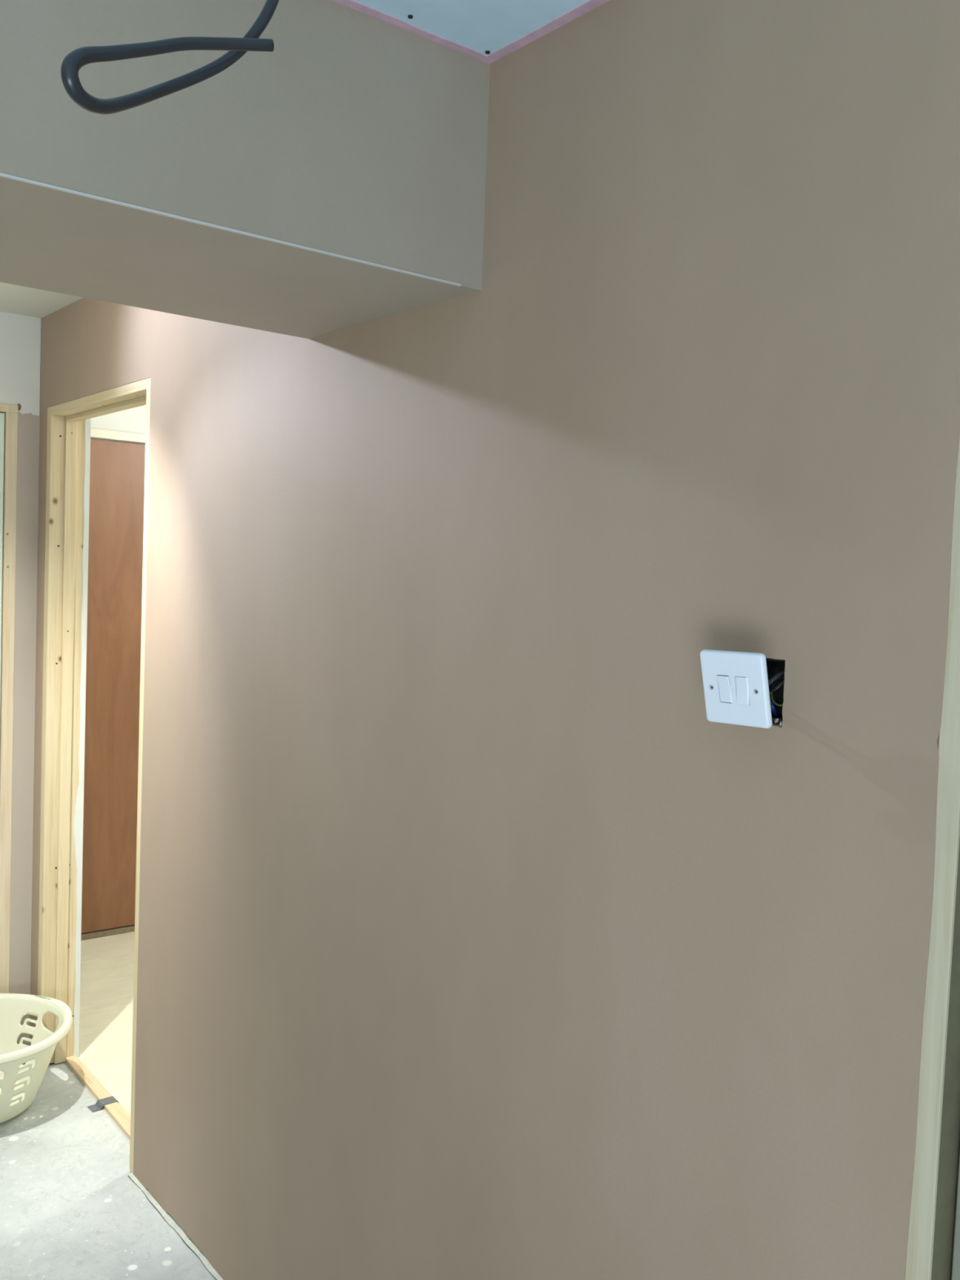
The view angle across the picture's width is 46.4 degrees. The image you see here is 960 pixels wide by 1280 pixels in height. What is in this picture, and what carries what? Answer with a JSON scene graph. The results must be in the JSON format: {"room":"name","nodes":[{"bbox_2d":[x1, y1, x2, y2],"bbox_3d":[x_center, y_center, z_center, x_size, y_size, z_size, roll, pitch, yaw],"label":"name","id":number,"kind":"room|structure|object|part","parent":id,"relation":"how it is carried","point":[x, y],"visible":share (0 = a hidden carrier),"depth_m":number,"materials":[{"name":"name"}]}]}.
{"room":"unfinished hallway","nodes":[
{"label":"unfinished hallway","id":0,"kind":"room"},
{"bbox_2d":[0,311,40,1045],"bbox_3d":[-2.384,0.085,2.729,2.500,2.460,0.104,0,4,-38],"label":"wall","id":1,"kind":"structure","parent":0,"point":[20,335],"depth_m":3.44,"materials":[{"name":"white paint"}]},
{"bbox_2d":[0,403,17,993],"bbox_3d":[-1.788,0.300,3.215,0.836,2.022,0.093,0,4,-38],"label":"door frame","id":2,"kind":"structure","parent":1,"relation":"in","point":[8,412],"depth_m":3.41,"materials":[{"name":"beige wood"}]},
{"bbox_2d":[0,282,83,318],"bbox_3d":[-1.804,-0.980,1.988,2.500,0.130,1.673,0,4,-38],"label":"ceiling","id":3,"kind":"structure","parent":0,"point":[14,299],"depth_m":3.18,"materials":[{"name":"beige paint"}]},
{"bbox_2d":[0,931,215,1279],"bbox_3d":[0.108,1.495,2.009,5.500,0.084,6.600,0,4,-38],"label":"floor","id":4,"kind":"structure","parent":0,"point":[70,1208],"depth_m":2.85,"materials":[{"name":"concrete"}]},
{"bbox_2d":[0,993,72,1123],"bbox_3d":[-1.424,1.207,3.180,0.515,0.242,0.497,0,4,-38],"label":"laundry basket","id":5,"kind":"object","parent":4,"relation":"on","point":[20,1084],"visible":1,"depth_m":3.25,"materials":[{"name":"white plastic"}]},
{"bbox_2d":[65,1055,130,1139],"bbox_3d":[-1.075,1.335,3.212,0.078,0.014,0.730,0,4,-37],"label":"threshold strip","id":6,"kind":"object","parent":4,"relation":"on","point":[119,1115],"depth_m":3.25,"materials":[{"name":"brown wood"}]},
{"bbox_3d":[-1.083,1.333,3.223,0.078,0.013,0.042,0,4,-38],"label":"tape strip","id":7,"kind":"part","parent":6,"relation":"part of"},
{"bbox_2d":[90,404,146,444],"bbox_3d":[-0.817,0.031,5.275,2.880,2.400,0.145,0,4,-38],"label":"wall","id":8,"kind":"structure","parent":0,"point":[132,420],"depth_m":4.59,"materials":[{"name":"white paint"}]},
{"bbox_2d":[80,427,145,940],"bbox_3d":[-1.434,0.192,4.686,0.900,2.090,0.033,0,4,-38],"label":"door","id":9,"kind":"structure","parent":8,"relation":"in","point":[117,468],"depth_m":4.62,"materials":[{"name":"brown wood"}]},
{"bbox_3d":[-1.434,0.192,4.686,0.900,2.090,0.033,0,4,-38],"label":"casing","id":10,"kind":"part","parent":9,"relation":"part of","materials":[{"name":"beige wood"}]},
{"bbox_2d":[0,0,490,338],"bbox_3d":[-1.092,-0.778,1.174,2.404,0.459,0.531,0,4,-38],"label":"bulkhead","id":11,"kind":"structure","parent":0,"point":[332,179],"depth_m":1.53,"materials":[{"name":"paint"}]},
{"bbox_2d":[332,0,609,63],"bbox_3d":[0.052,-0.798,-0.353,2.500,0.082,3.294,0,4,-38],"label":"ceiling","id":12,"kind":"structure","parent":0,"point":[487,31],"depth_m":1.57,"materials":[{"name":"white paint"}]},
{"bbox_2d":[60,0,279,114],"bbox_3d":[-0.193,-0.603,0.826,0.068,0.484,0.243,4,4,26],"label":"cable","id":13,"kind":"object","parent":12,"relation":"hanging from","point":[237,47],"visible":1,"depth_m":0.80,"materials":[{"name":"grey plastic"}]},
{"bbox_2d":[29,0,959,1279],"bbox_3d":[0.004,0.231,1.815,0.131,2.460,6.400,0,4,-38],"label":"wall","id":14,"kind":"structure","parent":0,"point":[471,944],"depth_m":1.56,"materials":[{"name":"paint"}]},
{"bbox_2d":[37,377,151,1173],"bbox_3d":[-1.051,0.335,3.147,0.106,2.018,0.797,0,4,-38],"label":"door frame","id":15,"kind":"structure","parent":14,"relation":"in","point":[65,447],"depth_m":3.41,"materials":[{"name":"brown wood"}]},
{"bbox_2d":[765,657,785,725],"bbox_3d":[0.331,0.060,1.321,0.105,0.078,0.070,0,4,-38],"label":"box","id":16,"kind":"object","parent":14,"relation":"in","point":[775,668],"visible":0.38,"depth_m":1.35,"materials":[{"name":"metal"}]},
{"bbox_2d":[700,649,772,728],"bbox_3d":[0.293,0.055,1.273,0.036,0.086,0.088,-1,4,-42],"label":"light switch","id":17,"kind":"object","parent":16,"relation":"hanging from","point":[735,683],"visible":1,"depth_m":1.26,"materials":[{"name":"white plastic"}]},
{"bbox_2d":[905,437,959,1279],"bbox_3d":[0.755,0.522,0.873,0.109,2.045,0.837,0,4,-38],"label":"door frame","id":18,"kind":"structure","parent":14,"relation":"in","point":[933,1248],"depth_m":1.15,"materials":[{"name":"grey wood"}]}
]}

